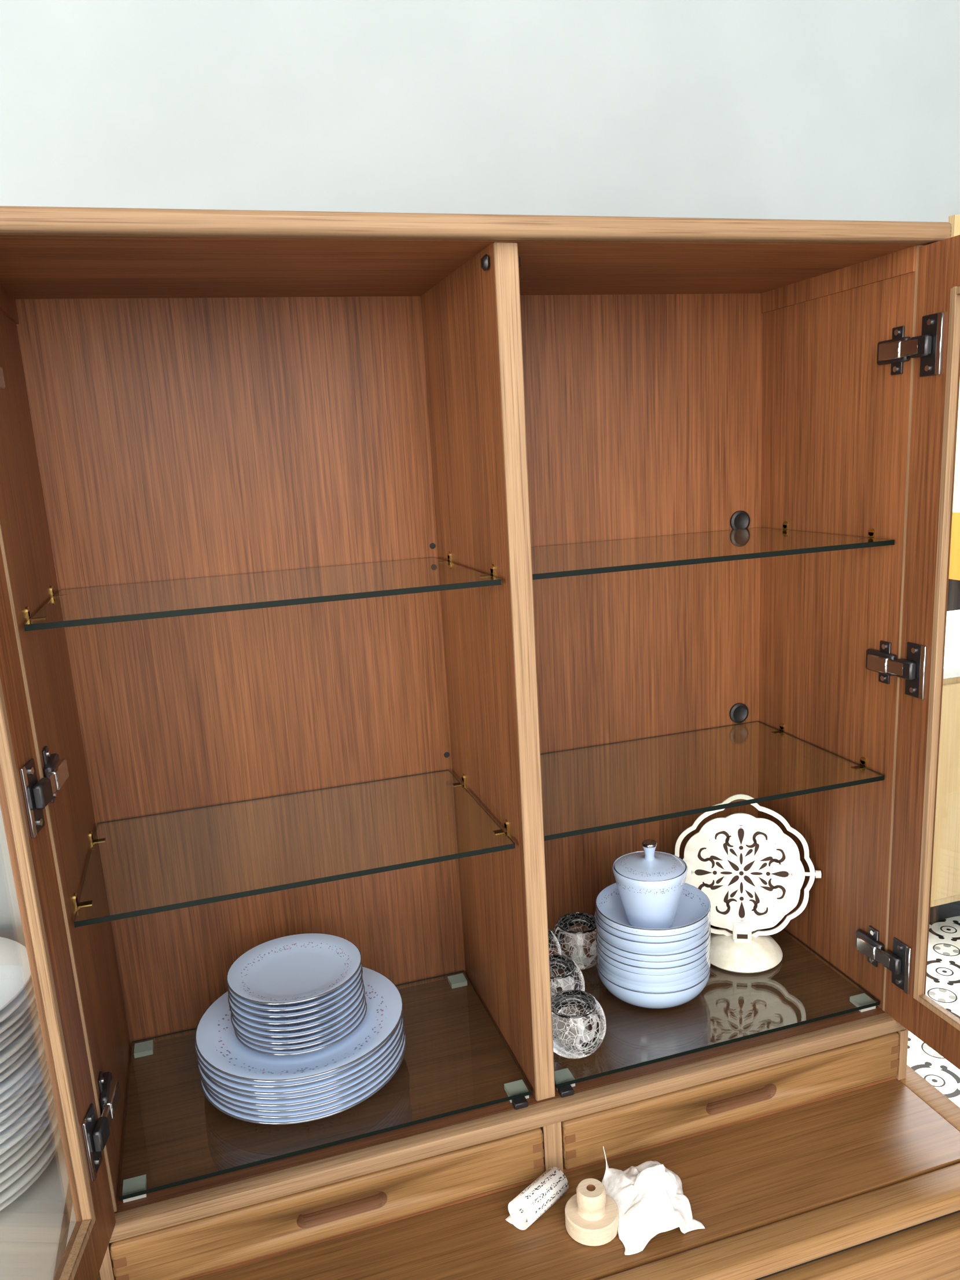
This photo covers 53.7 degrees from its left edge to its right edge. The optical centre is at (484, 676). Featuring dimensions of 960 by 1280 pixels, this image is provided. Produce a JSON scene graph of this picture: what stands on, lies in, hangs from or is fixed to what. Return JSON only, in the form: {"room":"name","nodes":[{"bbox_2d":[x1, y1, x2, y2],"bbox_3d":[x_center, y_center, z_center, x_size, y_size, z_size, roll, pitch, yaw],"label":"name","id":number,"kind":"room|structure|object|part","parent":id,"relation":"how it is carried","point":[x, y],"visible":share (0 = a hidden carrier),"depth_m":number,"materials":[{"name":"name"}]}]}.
{"room":"dining room","nodes":[
{"label":"dining room","id":0,"kind":"room"},
{"bbox_2d":[0,0,959,222],"bbox_3d":[-0.046,-0.085,1.356,7.400,2.785,0.120,-7,14,-16],"label":"wall","id":1,"kind":"structure","parent":0,"point":[832,110],"depth_m":1.17,"materials":[{"name":"paint"}]},
{"bbox_2d":[948,214,959,237],"bbox_3d":[1.092,-0.726,1.580,0.893,0.034,0.142,-7,14,-16],"label":"trim","id":2,"kind":"structure","parent":1,"relation":"attached to","point":[954,220],"depth_m":1.39,"materials":[{"name":"beige wood"}]},
{"bbox_2d":[906,1030,959,1107],"bbox_3d":[-0.596,0.869,3.649,7.400,0.051,4.225,-7,14,-16],"label":"floor","id":3,"kind":"structure","parent":0,"point":[938,1071],"depth_m":2.47,"materials":[{"name":"tile"}]},
{"bbox_3d":[0.565,1.652,0.009,7.400,0.050,3.575,-7,14,-16],"label":"floor","id":4,"kind":"structure","parent":0,"visible":0},
{"bbox_2d":[96,1064,959,1279],"bbox_3d":[0.080,0.933,1.271,1.050,0.830,0.517,-7,14,-16],"label":"sideboard","id":5,"kind":"object","parent":4,"relation":"on","point":[863,1183],"depth_m":1.06,"materials":[{"name":"brown wood"}]},
{"bbox_2d":[0,206,959,1279],"bbox_3d":[0.035,0.101,0.918,1.094,1.052,0.816,-7,14,-16],"label":"china cabinet","id":6,"kind":"object","parent":5,"relation":"on","point":[382,583],"visible":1,"depth_m":1.15,"materials":[{"name":"brown wood"}]},
{"bbox_3d":[-0.381,0.158,0.624,0.124,0.938,0.492,-7,14,-16],"label":"door","id":7,"kind":"part","parent":6,"relation":"part of","materials":[{"name":"brown wood"}]},
{"bbox_2d":[23,556,501,631],"bbox_3d":[-0.242,-0.100,1.054,0.456,0.006,0.281,-7,14,-16],"label":"glass shelf","id":8,"kind":"object","parent":6,"relation":"attached to","point":[138,595],"depth_m":1.03,"materials":[{"name":"clear glass"}]},
{"bbox_2d":[73,769,515,927],"bbox_3d":[-0.225,0.187,1.121,0.456,0.006,0.281,-7,14,-16],"label":"glass shelf","id":9,"kind":"object","parent":6,"relation":"attached to","point":[139,860],"depth_m":1.10,"materials":[{"name":"clear glass"}]},
{"bbox_2d":[194,933,406,1124],"bbox_3d":[-0.226,0.419,1.164,0.253,0.142,0.252,-1,13,8],"label":"plates","id":10,"kind":"object","parent":6,"relation":"on","point":[301,1031],"visible":1,"depth_m":1.10,"materials":[{"name":"white ceramic"}]},
{"bbox_2d":[118,970,532,1200],"bbox_3d":[-0.205,0.488,1.188,0.459,0.005,0.289,-7,14,-16],"label":"glass shelf","id":11,"kind":"object","parent":6,"relation":"attached to","point":[460,1066],"depth_m":1.11,"materials":[{"name":"clear glass"}]},
{"bbox_3d":[-0.161,0.582,1.056,0.473,0.064,0.033,-7,14,-16],"label":"drawer","id":12,"kind":"part","parent":6,"relation":"part of","materials":[{"name":"brown wood"}]},
{"bbox_2d":[547,928,561,954],"bbox_3d":[0.069,0.397,1.349,0.082,0.066,0.082,-7,14,-16],"label":"glass candle holder","id":13,"kind":"object","parent":6,"relation":"on","point":[554,946],"visible":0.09,"depth_m":1.33,"materials":[{"name":"white"}]},
{"bbox_2d":[549,954,585,996],"bbox_3d":[0.093,0.415,1.267,0.082,0.066,0.082,-7,14,-16],"label":"glass candle holder","id":14,"kind":"object","parent":6,"relation":"on","point":[565,974],"visible":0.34,"depth_m":1.25,"materials":[{"name":"white"}]},
{"bbox_2d":[552,912,597,969],"bbox_3d":[0.138,0.386,1.380,0.082,0.066,0.082,-7,14,-16],"label":"glass candle holder","id":15,"kind":"object","parent":6,"relation":"on","point":[575,932],"visible":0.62,"depth_m":1.35,"materials":[{"name":"white"}]},
{"bbox_2d":[550,989,606,1058],"bbox_3d":[0.111,0.434,1.180,0.082,0.066,0.082,-7,14,-16],"label":"glass candle holder","id":16,"kind":"object","parent":6,"relation":"on","point":[579,1021],"visible":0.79,"depth_m":1.15,"materials":[{"name":"white"}]},
{"bbox_2d":[594,882,710,1008],"bbox_3d":[0.230,0.367,1.297,0.154,0.130,0.156,6,16,36],"label":"bowls","id":17,"kind":"object","parent":6,"relation":"on","point":[643,967],"visible":0.91,"depth_m":1.24,"materials":[{"name":"white ceramic"}]},
{"bbox_2d":[612,839,688,928],"bbox_3d":[0.223,0.278,1.275,0.100,0.120,0.100,-7,14,-16],"label":"sugar bowl","id":18,"kind":"object","parent":17,"relation":"on","point":[650,883],"visible":0.99,"depth_m":1.25,"materials":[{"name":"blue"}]},
{"bbox_2d":[540,721,884,840],"bbox_3d":[0.242,0.126,1.257,0.458,0.006,0.281,-7,14,-16],"label":"glass shelf","id":19,"kind":"object","parent":6,"relation":"attached to","point":[591,784],"depth_m":1.24,"materials":[{"name":"clear glass"}]},
{"bbox_2d":[531,527,894,579],"bbox_3d":[0.225,-0.160,1.190,0.458,0.006,0.281,-7,14,-16],"label":"glass shelf","id":20,"kind":"object","parent":6,"relation":"attached to","point":[559,555],"depth_m":1.16,"materials":[{"name":"clear glass"}]},
{"bbox_2d":[553,923,880,1087],"bbox_3d":[0.261,0.429,1.324,0.459,0.005,0.289,-7,14,-16],"label":"glass shelf","id":21,"kind":"object","parent":6,"relation":"attached to","point":[810,991],"depth_m":1.24,"materials":[{"name":"clear glass"}]},
{"bbox_3d":[0.315,0.522,1.195,0.473,0.064,0.033,-7,14,-16],"label":"drawer","id":22,"kind":"part","parent":6,"relation":"part of","materials":[{"name":"brown wood"}]},
{"bbox_2d":[674,803,821,973],"bbox_3d":[0.372,0.289,1.363,0.194,0.237,0.117,-7,14,-16],"label":"decorative plate","id":23,"kind":"object","parent":6,"relation":"on","point":[751,874],"visible":0.94,"depth_m":1.36,"materials":[{"name":"beige ceramic"}]},
{"bbox_3d":[0.368,0.282,1.359,0.158,0.172,0.087,-7,14,-16],"label":"pierced plate","id":24,"kind":"part","parent":23,"relation":"part of","materials":[{"name":"beige ceramic"}]},
{"bbox_3d":[0.580,0.035,0.913,0.031,0.938,0.497,-7,14,-16],"label":"door","id":25,"kind":"part","parent":6,"relation":"part of","materials":[{"name":"brown wood"}]},
{"bbox_2d":[505,1166,568,1230],"bbox_3d":[0.059,0.587,1.071,0.035,0.033,0.070,9,18,43],"label":"rolled paper","id":26,"kind":"object","parent":5,"relation":"on","point":[529,1205],"visible":1,"depth_m":1.06,"materials":[{"name":"paper"}]},
{"bbox_3d":[0.118,0.583,1.043,0.059,0.049,0.059,-7,14,-16],"label":"wooden knob","id":27,"kind":"part","parent":5,"relation":"part of","materials":[{"name":"beige wood"}]},
{"bbox_2d":[601,1149,703,1251],"bbox_3d":[0.182,0.573,1.064,0.095,0.051,0.113,-7,14,-16],"label":"crumpled cloth","id":28,"kind":"object","parent":5,"relation":"on","point":[647,1193],"visible":0.99,"depth_m":1.04,"materials":[{"name":"fabric"}]}
]}

